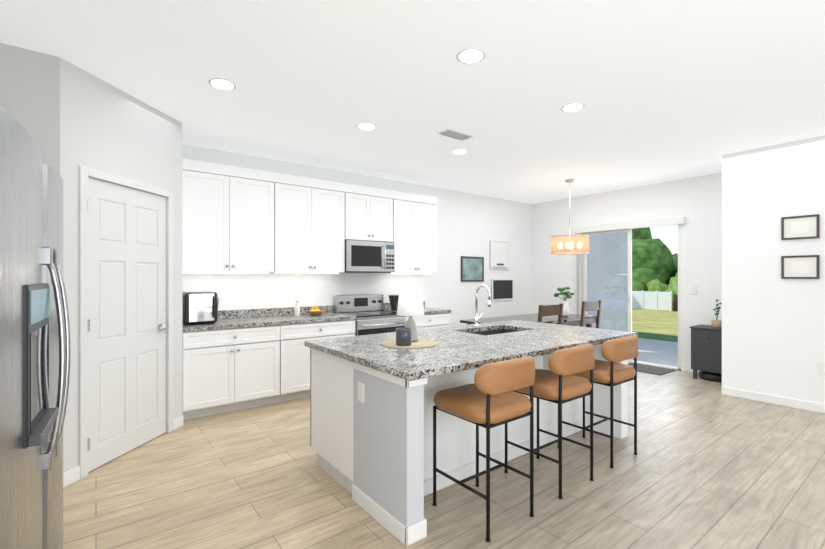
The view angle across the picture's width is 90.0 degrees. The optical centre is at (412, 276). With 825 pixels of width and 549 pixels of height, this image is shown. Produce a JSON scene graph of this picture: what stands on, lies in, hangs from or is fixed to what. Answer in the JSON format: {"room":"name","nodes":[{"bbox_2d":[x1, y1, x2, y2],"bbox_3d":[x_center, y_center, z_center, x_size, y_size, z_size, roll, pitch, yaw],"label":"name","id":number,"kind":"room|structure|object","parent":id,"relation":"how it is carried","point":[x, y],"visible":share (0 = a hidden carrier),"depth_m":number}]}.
{"room":"dining room and kitchen","nodes":[
{"label":"dining room and kitchen","id":0,"kind":"room"},
{"bbox_2d":[0,43,59,174],"bbox_3d":[-2.686,-0.022,2.565,0.760,2.885,0.100,0,0,-37],"label":"wall","id":1,"kind":"structure","parent":0,"point":[30,91],"depth_m":2.68},
{"bbox_2d":[60,57,181,472],"bbox_3d":[-2.326,-0.022,3.355,0.100,2.885,1.195,0,0,7],"label":"wall","id":2,"kind":"structure","parent":0,"point":[106,127],"depth_m":3.08},
{"bbox_2d":[63,466,79,487],"bbox_3d":[-2.339,1.373,2.821,0.013,0.095,0.133,0,0,8],"label":"baseboard","id":3,"kind":"structure","parent":2,"relation":"attached to","point":[71,476],"depth_m":2.82},
{"bbox_2d":[79,166,173,478],"bbox_3d":[-2.293,0.322,3.348,0.167,2.197,0.924,0,0,7],"label":"door","id":4,"kind":"structure","parent":2,"relation":"attached to","point":[126,315],"depth_m":3.28},
{"bbox_2d":[174,415,182,429],"bbox_3d":[-2.201,1.373,3.872,0.013,0.095,0.138,0,0,7],"label":"baseboard","id":5,"kind":"structure","parent":2,"relation":"attached to","point":[178,422],"depth_m":3.87},
{"bbox_2d":[182,144,531,325],"bbox_3d":[-0.772,-0.022,5.975,8.190,2.885,0.120,0,0,-37],"label":"wall","id":6,"kind":"structure","parent":0,"point":[470,225],"depth_m":6.75},
{"bbox_2d":[215,290,221,300],"bbox_3d":[-2.242,0.220,4.762,0.075,0.120,0.008,0,0,-37],"label":"electrical outlet","id":7,"kind":"object","parent":6,"relation":"attached to","point":[219,293],"visible":0.71,"depth_m":4.77},
{"bbox_2d":[182,158,277,272],"bbox_3d":[-2.107,-0.632,4.651,0.990,1.164,0.347,0,0,-37],"label":"upper cabinet","id":8,"kind":"object","parent":6,"relation":"attached to","point":[235,219],"depth_m":4.51},
{"bbox_2d":[217,305,333,320],"bbox_3d":[-1.842,0.445,5.059,1.918,0.099,0.023,0,0,-37],"label":"backsplash","id":9,"kind":"structure","parent":6,"relation":"attached to","point":[327,309],"depth_m":5.08},
{"bbox_2d":[278,173,345,273],"bbox_3d":[-1.349,-0.632,5.233,0.921,1.164,0.347,0,0,-37],"label":"upper cabinet","id":10,"kind":"object","parent":6,"relation":"attached to","point":[311,211],"depth_m":5.09},
{"bbox_2d":[346,183,393,273],"bbox_3d":[-0.681,-0.632,5.745,0.764,1.164,0.347,0,0,-37],"label":"upper cabinet","id":11,"kind":"object","parent":6,"relation":"attached to","point":[369,210],"depth_m":5.60},
{"bbox_2d":[344,240,394,272],"bbox_3d":[-0.651,-0.266,5.706,0.755,0.429,0.446,0,0,-37],"label":"over-the-range microwave","id":12,"kind":"object","parent":11,"relation":"attached to","point":[361,256],"visible":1,"depth_m":5.54},
{"bbox_2d":[394,191,436,273],"bbox_3d":[-0.052,-0.632,6.228,0.821,1.164,0.347,0,0,-37],"label":"upper cabinet","id":13,"kind":"object","parent":6,"relation":"attached to","point":[415,215],"depth_m":6.08},
{"bbox_2d":[461,256,483,281],"bbox_3d":[1.062,-0.130,7.289,0.560,0.440,0.022,0,0,-37],"label":"picture frame","id":14,"kind":"object","parent":6,"relation":"attached to","point":[472,269],"visible":0.96,"depth_m":7.28},
{"bbox_2d":[490,240,508,269],"bbox_3d":[1.644,-0.400,7.713,0.520,0.540,0.057,0,0,-37],"label":"picture","id":15,"kind":"object","parent":6,"relation":"attached to","point":[499,255],"visible":1,"depth_m":7.72},
{"bbox_2d":[491,279,513,300],"bbox_3d":[1.705,0.245,7.782,0.620,0.410,0.022,0,0,-37],"label":"picture","id":16,"kind":"object","parent":6,"relation":"attached to","point":[502,289],"visible":1,"depth_m":7.77},
{"bbox_2d":[0,0,824,203],"bbox_3d":[1.624,-1.515,2.853,8.190,0.100,7.990,0,0,-37],"label":"ceiling","id":17,"kind":"structure","parent":0,"point":[666,90],"depth_m":3.05},
{"bbox_2d":[209,78,235,89],"bbox_3d":[-1.447,-1.462,3.141,0.190,0.006,0.190,0,0,-37],"label":"recessed light","id":18,"kind":"object","parent":17,"relation":"in","point":[221,84],"visible":1,"depth_m":3.13},
{"bbox_2d":[357,123,375,129],"bbox_3d":[-0.448,-1.462,4.023,0.190,0.006,0.190,0,0,-37],"label":"recessed light","id":19,"kind":"object","parent":17,"relation":"in","point":[366,126],"visible":1,"depth_m":4.01},
{"bbox_2d":[437,128,473,140],"bbox_3d":[0.445,-1.457,4.249,0.360,0.016,0.170,0,0,-37],"label":"ceiling vent","id":20,"kind":"object","parent":17,"relation":"in","point":[455,134],"visible":0.94,"depth_m":4.22},
{"bbox_2d":[452,149,467,153],"bbox_3d":[0.553,-1.462,4.830,0.190,0.006,0.190,0,0,-37],"label":"recessed light","id":21,"kind":"object","parent":17,"relation":"in","point":[459,151],"visible":1,"depth_m":4.82},
{"bbox_2d":[456,48,484,63],"bbox_3d":[0.387,-1.462,2.740,0.190,0.006,0.190,0,0,-37],"label":"recessed light","id":22,"kind":"object","parent":17,"relation":"in","point":[470,55],"visible":1,"depth_m":2.73},
{"bbox_2d":[551,179,589,254],"bbox_3d":[2.391,-0.904,6.272,0.554,1.120,0.554,0,0,-37],"label":"pendant chandelier","id":23,"kind":"object","parent":17,"relation":"hanging from","point":[571,244],"visible":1,"depth_m":6.07},
{"bbox_2d":[561,103,584,111],"bbox_3d":[1.388,-1.462,3.570,0.190,0.006,0.190,0,0,-37],"label":"recessed light","id":24,"kind":"object","parent":17,"relation":"in","point":[571,107],"visible":1,"depth_m":3.56},
{"bbox_2d":[63,362,824,548],"bbox_3d":[1.624,1.445,2.853,8.190,0.050,7.990,0,0,-37],"label":"floor","id":25,"kind":"structure","parent":0,"point":[709,465],"depth_m":2.72},
{"bbox_2d":[0,105,70,548],"bbox_3d":[-1.409,0.521,1.027,0.832,1.798,1.000,0,0,-34],"label":"refrigerator","id":26,"kind":"object","parent":25,"relation":"on","point":[35,350],"visible":1,"depth_m":1.04},
{"bbox_2d":[182,325,281,419],"bbox_3d":[-2.036,0.977,4.530,0.955,0.885,0.627,0,0,-37],"label":"base cabinet","id":27,"kind":"object","parent":25,"relation":"on","point":[233,360],"depth_m":4.26},
{"bbox_2d":[182,313,355,332],"bbox_3d":[-1.653,0.514,4.814,1.918,0.040,0.641,0,0,-37],"label":"countertop","id":28,"kind":"structure","parent":27,"relation":"on","point":[304,318],"depth_m":4.64},
{"bbox_2d":[182,291,218,324],"bbox_3d":[-2.243,0.329,4.425,0.418,0.330,0.516,0,0,-37],"label":"appliance","id":29,"kind":"object","parent":28,"relation":"on","point":[199,307],"visible":0.96,"depth_m":4.22},
{"bbox_2d":[294,301,299,316],"bbox_3d":[-1.429,0.398,5.114,0.068,0.192,0.074,0,0,-37],"label":"soap bottle","id":30,"kind":"object","parent":28,"relation":"on","point":[297,311],"visible":1,"depth_m":5.09},
{"bbox_2d":[307,305,323,315],"bbox_3d":[-1.225,0.429,5.211,0.224,0.129,0.224,0,0,-37],"label":"fruit bowl","id":31,"kind":"object","parent":28,"relation":"on","point":[315,311],"visible":1,"depth_m":5.15},
{"bbox_2d":[282,321,354,401],"bbox_3d":[-1.279,0.977,5.110,0.953,0.885,0.627,0,0,-37],"label":"base cabinet","id":32,"kind":"object","parent":25,"relation":"on","point":[295,355],"depth_m":4.73},
{"bbox_2d":[334,294,405,335],"bbox_3d":[-0.561,0.828,5.590,0.759,1.145,0.687,0,0,-37],"label":"range","id":33,"kind":"object","parent":25,"relation":"on","point":[370,314],"visible":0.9,"depth_m":5.56},
{"bbox_2d":[383,301,450,329],"bbox_3d":[0.050,0.907,6.113,0.848,1.025,0.653,0,0,-37],"label":"base cabinet","id":34,"kind":"object","parent":25,"relation":"on","point":[433,318],"visible":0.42,"depth_m":5.96},
{"bbox_2d":[389,295,398,310],"bbox_3d":[-0.247,0.383,6.005,0.100,0.222,0.221,0,0,-37],"label":"knife block","id":35,"kind":"object","parent":34,"relation":"on","point":[393,299],"visible":0.62,"depth_m":5.96},
{"bbox_2d":[310,324,627,546],"bbox_3d":[0.551,0.978,3.436,2.473,0.884,1.322,0,0,-37],"label":"kitchen island","id":36,"kind":"object","parent":25,"relation":"on","point":[372,404],"depth_m":2.75},
{"bbox_2d":[305,328,560,379],"bbox_3d":[0.105,0.516,3.042,1.330,0.040,1.341,0,0,-37],"label":"island countertop","id":37,"kind":"structure","parent":36,"relation":"on","point":[453,351],"depth_m":2.74},
{"bbox_2d":[380,339,436,347],"bbox_3d":[-0.028,0.491,3.042,0.420,0.006,0.420,0,0,-37],"label":"woven placemat","id":38,"kind":"object","parent":37,"relation":"on","point":[419,343],"visible":0.71,"depth_m":2.96},
{"bbox_2d":[396,327,410,345],"bbox_3d":[-0.063,0.428,2.933,0.112,0.120,0.112,0,0,-37],"label":"candle jar","id":39,"kind":"object","parent":38,"relation":"on","point":[403,336],"visible":1,"depth_m":2.88},
{"bbox_2d":[397,292,423,341],"bbox_3d":[-0.014,0.306,3.115,0.210,0.365,0.210,0,0,-37],"label":"table lamp","id":40,"kind":"object","parent":38,"relation":"on","point":[410,304],"visible":0.79,"depth_m":3.04},
{"bbox_2d":[473,284,490,325],"bbox_3d":[0.707,0.286,4.080,0.110,0.418,0.217,0,0,-37],"label":"faucet","id":41,"kind":"object","parent":36,"relation":"on","point":[476,302],"visible":1,"depth_m":4.11},
{"bbox_2d":[493,320,636,341],"bbox_3d":[1.386,0.516,4.025,0.500,0.040,1.341,0,0,-37],"label":"island countertop","id":42,"kind":"structure","parent":36,"relation":"on","point":[562,330],"depth_m":3.78},
{"bbox_2d":[432,356,534,542],"bbox_3d":[0.423,0.944,2.503,0.480,0.952,0.513,0,0,-37],"label":"stool","id":43,"kind":"object","parent":25,"relation":"on","point":[489,398],"visible":1,"depth_m":2.35},
{"bbox_2d":[460,313,596,327],"bbox_3d":[1.916,1.042,6.620,2.300,0.755,0.930,0,0,-37],"label":"dining table","id":44,"kind":"object","parent":25,"relation":"on","point":[572,319],"visible":0.19,"depth_m":6.53},
{"bbox_2d":[554,287,574,316],"bbox_3d":[2.545,0.418,6.920,0.375,0.493,0.347,0,0,-37],"label":"vase","id":45,"kind":"object","parent":44,"relation":"on","point":[565,308],"visible":0.98,"depth_m":6.84},
{"bbox_2d":[504,344,594,498],"bbox_3d":[0.965,0.944,2.932,0.480,0.952,0.513,0,0,-37],"label":"stool","id":46,"kind":"object","parent":25,"relation":"on","point":[560,383],"visible":0.79,"depth_m":2.75},
{"bbox_2d":[538,304,562,324],"bbox_3d":[1.691,0.895,5.681,0.510,1.050,0.548,0,0,-37],"label":"dining chair","id":47,"kind":"object","parent":25,"relation":"on","point":[548,310],"visible":0.21,"depth_m":5.47},
{"bbox_2d":[580,300,601,327],"bbox_3d":[2.570,0.895,6.457,0.510,1.050,0.548,0,0,-37],"label":"dining chair","id":48,"kind":"object","parent":25,"relation":"on","point":[591,306],"visible":0.42,"depth_m":6.26},
{"bbox_2d":[557,335,638,467],"bbox_3d":[1.498,0.944,3.353,0.480,0.952,0.513,0,0,-37],"label":"stool","id":49,"kind":"object","parent":25,"relation":"on","point":[610,372],"visible":0.81,"depth_m":3.16},
{"bbox_2d":[628,362,675,374],"bbox_3d":[3.573,1.414,6.334,0.540,0.012,0.660,0,0,-37],"label":"rug","id":50,"kind":"object","parent":25,"relation":"on","point":[655,370],"visible":0.75,"depth_m":6.24},
{"bbox_2d":[690,324,721,378],"bbox_3d":[4.188,1.059,5.676,0.429,0.722,0.517,0,0,-37],"label":"console","id":51,"kind":"object","parent":25,"relation":"on","point":[706,347],"visible":0.6,"depth_m":5.61},
{"bbox_2d":[711,299,721,327],"bbox_3d":[4.133,0.503,5.604,0.124,0.388,0.124,0,0,-37],"label":"planter","id":52,"kind":"object","parent":51,"relation":"on","point":[716,323],"visible":1,"depth_m":5.58},
{"bbox_2d":[698,371,721,380],"bbox_3d":[4.154,1.370,5.708,0.330,0.100,0.330,0,0,-37],"label":"robot vacuum","id":53,"kind":"object","parent":25,"relation":"on","point":[710,376],"visible":0.73,"depth_m":5.61},
{"bbox_2d":[532,173,721,370],"bbox_3d":[3.522,-0.022,7.007,0.120,2.885,3.470,0,0,-37],"label":"wall","id":54,"kind":"structure","parent":0,"point":[696,202],"depth_m":6.41},
{"bbox_2d":[573,216,684,325],"bbox_3d":[3.511,0.247,6.860,0.072,2.285,1.790,0,0,-37],"label":"blind valance","id":55,"kind":"object","parent":54,"relation":"attached to","point":[638,224],"visible":0.71,"depth_m":6.94},
{"bbox_2d":[581,224,680,369],"bbox_3d":[3.580,0.280,6.913,0.093,2.280,1.670,0,0,-37],"label":"sliding door","id":56,"kind":"structure","parent":54,"relation":"attached to","point":[585,277],"depth_m":7.07},
{"bbox_2d":[685,365,699,372],"bbox_3d":[4.303,1.373,5.880,0.013,0.095,0.730,0,0,-37],"label":"baseboard","id":57,"kind":"structure","parent":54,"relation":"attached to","point":[688,368],"depth_m":6.13},
{"bbox_2d":[691,286,696,293],"bbox_3d":[4.148,0.200,6.082,0.008,0.120,0.075,0,0,-37],"label":"light switch","id":58,"kind":"object","parent":54,"relation":"attached to","point":[693,289],"visible":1,"depth_m":6.08},
{"bbox_2d":[722,153,733,387],"bbox_3d":[4.218,-0.022,5.279,1.120,2.885,0.120,0,0,-37],"label":"wall","id":59,"kind":"structure","parent":0,"point":[727,270],"depth_m":4.93},
{"bbox_2d":[734,135,824,403],"bbox_3d":[5.124,-0.022,3.276,0.120,2.885,4.160,0,0,-37],"label":"wall","id":60,"kind":"structure","parent":0,"point":[779,336],"depth_m":4.58},
{"bbox_2d":[721,386,824,412],"bbox_3d":[5.035,1.373,3.284,0.013,0.095,4.280,0,0,-37],"label":"baseboard","id":61,"kind":"structure","parent":60,"relation":"attached to","point":[788,402],"depth_m":4.59},
{"bbox_2d":[781,255,819,278],"bbox_3d":[4.152,-0.100,4.421,0.022,0.250,0.300,0,0,-37],"label":"framed certificate","id":62,"kind":"object","parent":60,"relation":"attached to","point":[801,267],"visible":1,"depth_m":4.41},
{"bbox_2d":[781,214,819,239],"bbox_3d":[4.152,-0.525,4.421,0.022,0.250,0.300,0,0,-37],"label":"picture frame","id":63,"kind":"object","parent":60,"relation":"attached to","point":[800,227],"visible":1,"depth_m":4.42},
{"bbox_2d":[816,361,824,373],"bbox_3d":[4.255,0.950,4.299,0.008,0.120,0.075,0,0,-37],"label":"electrical outlet","id":64,"kind":"object","parent":60,"relation":"attached to","point":[820,367],"visible":1,"depth_m":4.30},
{"label":"outside","id":65,"kind":"structure","parent":0,"visible":0},
{"bbox_2d":[601,308,677,341],"bbox_3d":[29.296,3.180,35.084,70.000,3.351,120.000,0,0,-37],"label":"lawn","id":66,"kind":"structure","parent":65,"point":[662,325],"depth_m":16.28},
{"bbox_2d":[601,289,677,310],"bbox_3d":[15.117,1.544,22.188,23.130,2.934,16.930,0,0,-37],"label":"fence","id":67,"kind":"object","parent":66,"relation":"on","point":[651,300],"visible":0.15,"depth_m":33.96},
{"bbox_2d":[601,227,677,310],"bbox_3d":[30.043,-1.298,43.041,26.823,13.060,53.244,0,0,-37],"label":"trees","id":68,"kind":"object","parent":66,"relation":"on","point":[654,264],"visible":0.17,"depth_m":37.29},
{"bbox_2d":[632,338,677,366],"bbox_3d":[4.396,1.490,8.415,2.980,0.100,10.000,0,0,-37],"label":"patio slab","id":69,"kind":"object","parent":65,"point":[660,352],"visible":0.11,"depth_m":7.81},
{"bbox_2d":[588,234,600,328],"bbox_3d":[4.526,0.170,10.430,0.320,2.740,0.320,0,0,-37],"label":"column","id":70,"kind":"structure","parent":69,"relation":"on","point":[594,269],"depth_m":10.28}
]}

